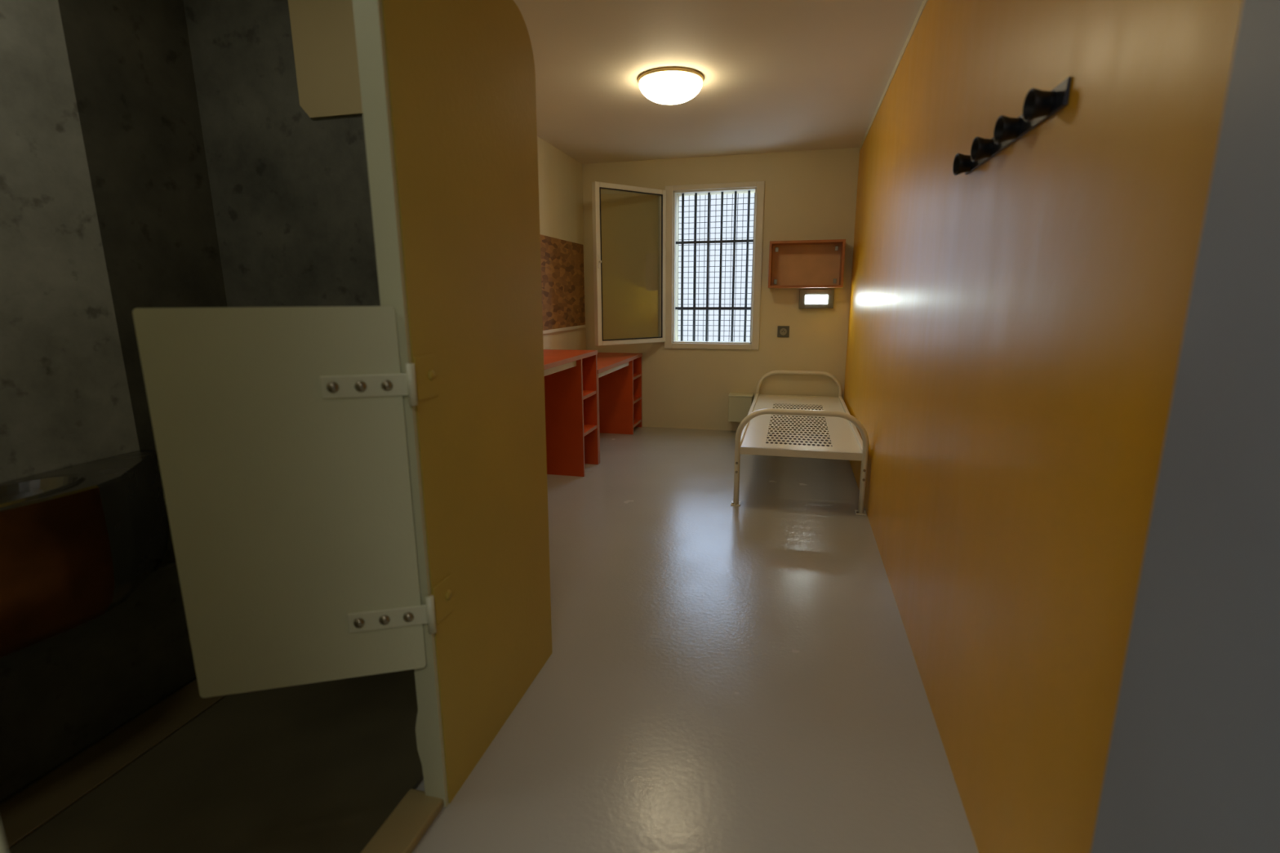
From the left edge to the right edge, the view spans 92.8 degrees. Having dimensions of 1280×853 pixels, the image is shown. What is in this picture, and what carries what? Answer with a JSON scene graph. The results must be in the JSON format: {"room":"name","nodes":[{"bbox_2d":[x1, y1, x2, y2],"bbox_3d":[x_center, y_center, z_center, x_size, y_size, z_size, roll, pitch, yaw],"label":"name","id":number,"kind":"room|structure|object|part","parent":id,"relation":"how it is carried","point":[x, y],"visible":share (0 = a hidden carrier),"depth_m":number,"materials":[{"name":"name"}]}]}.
{"room":"prison interior","nodes":[
{"label":"prison interior","id":0,"kind":"room"},
{"bbox_2d":[0,832,5,852],"bbox_3d":[-1.086,-0.048,0.371,1.412,2.190,0.200,3,12,14],"label":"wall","id":1,"kind":"structure","parent":0,"point":[2,846],"depth_m":0.36,"materials":[{"name":"paint"}]},
{"bbox_2d":[183,0,380,307],"bbox_3d":[-0.876,-0.365,1.849,0.890,2.190,0.035,3,12,14],"label":"wall","id":2,"kind":"structure","parent":0,"point":[291,196],"depth_m":1.79,"materials":[{"name":"concrete"}]},
{"bbox_2d":[0,679,227,851],"bbox_3d":[-1.325,0.825,1.462,0.150,0.006,1.400,3,12,14],"label":"trim","id":3,"kind":"structure","parent":2,"relation":"attached to","point":[23,814],"depth_m":1.47,"materials":[{"name":"brown wood"}]},
{"bbox_2d":[288,0,362,118],"bbox_3d":[-0.752,-1.077,1.640,0.435,0.430,0.009,3,12,14],"label":"mirror","id":4,"kind":"object","parent":2,"relation":"attached to","point":[323,31],"visible":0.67,"depth_m":1.68,"materials":[{"name":"metal"}]},
{"bbox_2d":[0,0,586,561],"bbox_3d":[-1.121,-0.586,2.894,0.100,2.190,5.190,3,12,14],"label":"wall","id":5,"kind":"structure","parent":0,"point":[65,402],"depth_m":1.57,"materials":[{"name":"concrete"}]},
{"bbox_2d":[540,234,586,333],"bbox_3d":[-0.624,-1.061,4.584,0.019,0.683,1.230,3,12,14],"label":"board","id":6,"kind":"object","parent":5,"relation":"attached to","point":[562,279],"visible":0.64,"depth_m":4.67,"materials":[{"name":"brown wood"}]},
{"bbox_2d":[381,0,551,803],"bbox_3d":[-0.382,-0.285,1.465,0.052,2.190,0.652,3,12,14],"label":"wall partition","id":7,"kind":"structure","parent":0,"point":[461,73],"depth_m":1.41,"materials":[{"name":"ochre yellow paint"}]},
{"bbox_2d":[132,306,453,697],"bbox_3d":[-0.625,0.152,1.169,0.484,0.750,0.080,-5,13,-21],"label":"door","id":8,"kind":"structure","parent":7,"relation":"in","point":[280,434],"depth_m":1.16,"materials":[{"name":"beige metal"}]},
{"bbox_2d":[352,0,448,807],"bbox_3d":[-0.469,-0.218,1.151,0.060,2.190,0.010,3,12,14],"label":"trim","id":9,"kind":"structure","parent":7,"relation":"attached to","point":[367,14],"depth_m":1.13,"materials":[{"name":"paint"}]},
{"bbox_2d":[360,788,444,852],"bbox_3d":[-0.570,0.914,1.042,0.093,0.022,0.730,3,12,14],"label":"threshold","id":10,"kind":"structure","parent":7,"relation":"attached to","point":[407,824],"depth_m":1.30,"materials":[{"name":"paint"}]},
{"bbox_2d":[0,426,978,852],"bbox_3d":[-0.015,0.579,2.863,2.368,0.112,5.190,3,12,14],"label":"floor","id":11,"kind":"structure","parent":0,"point":[718,676],"depth_m":1.63,"materials":[{"name":"grey plastic"}]},
{"bbox_2d":[0,448,196,802],"bbox_3d":[-1.373,0.464,1.339,0.238,0.763,0.850,3,12,14],"label":"washbasin","id":12,"kind":"object","parent":11,"relation":"on","point":[94,631],"visible":0.96,"depth_m":1.44,"materials":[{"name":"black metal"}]},
{"bbox_2d":[0,448,168,657],"bbox_3d":[-1.374,0.318,1.308,0.238,0.346,0.850,3,12,14],"label":"basin","id":13,"kind":"object","parent":12,"relation":"in","point":[77,541],"depth_m":1.37,"materials":[{"name":"silver metal"}]},
{"bbox_2d":[543,349,599,476],"bbox_3d":[-0.667,-0.010,3.571,0.501,0.775,1.218,3,12,14],"label":"desk","id":14,"kind":"object","parent":11,"relation":"on","point":[571,376],"visible":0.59,"depth_m":3.85,"materials":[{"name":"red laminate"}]},
{"bbox_3d":[-0.507,-0.301,3.312,0.020,0.040,0.887,3,12,14],"label":"rail","id":15,"kind":"part","parent":14,"relation":"part of","materials":[{"name":"white paint"}]},
{"bbox_3d":[-0.597,-0.059,3.863,0.494,0.749,0.018,3,12,14],"label":"panel","id":16,"kind":"part","parent":14,"relation":"part of","materials":[{"name":"orange laminate"}]},
{"bbox_2d":[582,390,595,396],"bbox_3d":[-0.557,-0.212,3.976,0.476,0.020,0.277,3,12,14],"label":"shelf","id":17,"kind":"object","parent":14,"relation":"attached to","point":[585,393],"depth_m":3.98,"materials":[{"name":"orange laminate"}]},
{"bbox_2d":[583,424,595,433],"bbox_3d":[-0.556,0.018,4.025,0.476,0.020,0.277,3,12,14],"label":"shelf","id":18,"kind":"object","parent":14,"relation":"attached to","point":[588,428],"depth_m":4.02,"materials":[{"name":"orange laminate"}]},
{"bbox_3d":[-0.526,-0.120,4.143,0.494,0.749,0.018,3,12,14],"label":"panel","id":19,"kind":"part","parent":14,"relation":"part of","materials":[{"name":"orange laminate"}]},
{"bbox_2d":[596,352,642,463],"bbox_3d":[-0.369,-0.198,4.755,0.501,0.645,1.235,3,12,14],"label":"desk","id":20,"kind":"object","parent":11,"relation":"on","point":[620,388],"visible":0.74,"depth_m":5.03,"materials":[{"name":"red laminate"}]},
{"bbox_3d":[-0.209,-0.425,4.508,0.020,0.040,0.902,3,12,14],"label":"rail","id":21,"kind":"part","parent":20,"relation":"part of","materials":[{"name":"white paint"}]},
{"bbox_3d":[-0.297,-0.249,5.054,0.494,0.619,0.018,3,12,14],"label":"panel","id":22,"kind":"part","parent":20,"relation":"part of","materials":[{"name":"orange laminate"}]},
{"bbox_2d":[633,418,639,425],"bbox_3d":[-0.256,-0.035,5.245,0.476,0.020,0.279,3,12,14],"label":"shelf","id":23,"kind":"object","parent":20,"relation":"attached to","point":[636,421],"depth_m":5.24,"materials":[{"name":"orange laminate"}]},
{"bbox_3d":[-0.226,-0.309,5.335,0.494,0.619,0.018,3,12,14],"label":"panel","id":24,"kind":"part","parent":20,"relation":"part of","materials":[{"name":"orange laminate"}]},
{"bbox_2d":[730,369,868,515],"bbox_3d":[1.062,-0.009,4.085,0.702,0.540,1.881,3,12,14],"label":"bed","id":25,"kind":"object","parent":11,"relation":"on","point":[751,435],"visible":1,"depth_m":3.45,"materials":[{"name":"white metal"}]},
{"bbox_3d":[0.529,0.423,3.355,0.052,0.006,0.060,3,12,14],"label":"foot plate","id":26,"kind":"part","parent":25,"relation":"part of","materials":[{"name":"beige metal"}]},
{"bbox_3d":[0.747,-0.058,4.156,0.024,0.060,1.800,3,12,14],"label":"rail","id":27,"kind":"part","parent":25,"relation":"part of","materials":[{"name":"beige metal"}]},
{"bbox_3d":[1.282,-0.193,4.950,0.680,0.524,0.051,3,12,14],"label":"headboard","id":28,"kind":"part","parent":25,"relation":"part of","materials":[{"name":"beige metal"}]},
{"bbox_3d":[1.378,-0.029,4.002,0.024,0.060,1.800,3,12,14],"label":"rail","id":29,"kind":"part","parent":25,"relation":"part of","materials":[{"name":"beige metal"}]},
{"bbox_3d":[1.160,0.452,3.201,0.052,0.006,0.060,3,12,14],"label":"foot plate","id":30,"kind":"part","parent":25,"relation":"part of","materials":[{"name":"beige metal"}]},
{"bbox_2d":[513,0,923,164],"bbox_3d":[-0.027,-1.655,2.386,2.368,0.100,5.190,3,12,14],"label":"ceiling","id":31,"kind":"structure","parent":0,"point":[779,75],"depth_m":2.95,"materials":[{"name":"paint"}]},
{"bbox_2d":[637,66,703,104],"bbox_3d":[0.155,-1.695,3.074,0.332,0.110,0.332,3,12,14],"label":"ceiling lamp","id":32,"kind":"object","parent":31,"relation":"attached to","point":[664,85],"visible":1,"depth_m":2.97,"materials":[{"name":"glass"}]},
{"bbox_2d":[582,147,859,435],"bbox_3d":[0.615,-1.072,5.125,2.168,2.190,0.280,3,12,14],"label":"wall","id":33,"kind":"structure","parent":0,"point":[809,194],"depth_m":4.97,"materials":[{"name":"beige paint"}]},
{"bbox_2d":[591,181,764,349],"bbox_3d":[0.288,-1.270,4.900,1.363,1.295,0.402,-3,12,-11],"label":"window","id":34,"kind":"structure","parent":33,"relation":"in","point":[667,197],"depth_m":4.88,"materials":[{"name":"white paint"}]},
{"bbox_3d":[0.593,-1.284,4.958,0.785,1.295,0.082,3,12,14],"label":"frame","id":35,"kind":"part","parent":34,"relation":"part of","materials":[{"name":"white paint"}]},
{"bbox_2d":[675,190,755,342],"bbox_3d":[0.631,-1.317,5.103,0.662,1.212,0.149,3,12,14],"label":"bars","id":36,"kind":"object","parent":33,"relation":"in","point":[748,240],"visible":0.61,"depth_m":5.09,"materials":[{"name":"paint"}]},
{"bbox_2d":[728,392,753,422],"bbox_3d":[0.831,-0.158,5.032,0.195,0.218,0.164,3,12,14],"label":"box","id":37,"kind":"object","parent":33,"relation":"attached to","point":[740,404],"visible":0.86,"depth_m":4.96,"materials":[{"name":"beige metal"}]},
{"bbox_3d":[0.831,-0.261,5.010,0.195,0.008,0.164,3,12,14],"label":"lid","id":38,"kind":"part","parent":37,"relation":"part of","materials":[{"name":"beige metal"}]},
{"bbox_2d":[777,325,789,337],"bbox_3d":[1.153,-0.763,4.898,0.092,0.090,0.018,3,12,14],"label":"wall socket","id":39,"kind":"object","parent":33,"relation":"attached to","point":[783,331],"visible":1,"depth_m":4.89,"materials":[{"name":"grey plastic"}]},
{"bbox_2d":[768,239,845,288],"bbox_3d":[1.270,-1.239,4.667,0.548,0.345,0.204,3,12,14],"label":"wall shelf","id":40,"kind":"object","parent":33,"relation":"attached to","point":[801,264],"visible":1,"depth_m":4.73,"materials":[{"name":"brown wood"}]},
{"bbox_2d":[799,289,834,308],"bbox_3d":[1.381,-0.998,4.771,0.260,0.145,0.052,3,12,14],"label":"wall lamp","id":41,"kind":"object","parent":33,"relation":"attached to","point":[808,299],"visible":1,"depth_m":4.75,"materials":[{"name":"white plastic"}]},
{"bbox_2d":[804,294,827,303],"bbox_3d":[1.379,-0.994,4.762,0.166,0.066,0.032,3,12,14],"label":"diffuser","id":42,"kind":"object","parent":41,"relation":"attached to","point":[809,299],"depth_m":4.75,"materials":[{"name":"white plastic"}]},
{"bbox_2d":[843,0,1243,852],"bbox_3d":[1.080,-0.484,2.357,0.100,2.190,5.190,3,12,14],"label":"wall","id":43,"kind":"structure","parent":0,"point":[1016,323],"depth_m":1.09,"materials":[{"name":"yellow paint"}]},
{"bbox_2d":[858,0,928,151],"bbox_3d":[1.012,-1.532,2.096,0.004,0.030,5.090,3,12,14],"label":"trim","id":44,"kind":"structure","parent":43,"relation":"attached to","point":[924,2],"depth_m":2.81,"materials":[{"name":"beige paint"}]},
{"bbox_2d":[952,76,1071,175],"bbox_3d":[0.749,-0.604,1.279,0.042,0.052,0.605,3,12,14],"label":"coat rack","id":45,"kind":"object","parent":43,"relation":"attached to","point":[1039,105],"visible":1,"depth_m":1.19,"materials":[{"name":"metal"}]},
{"bbox_2d":[1090,0,1279,852],"bbox_3d":[0.451,0.042,0.217,0.040,2.038,0.812,3,12,14],"label":"door","id":46,"kind":"structure","parent":43,"relation":"in","point":[1193,765],"depth_m":0.53,"materials":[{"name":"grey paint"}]}
]}

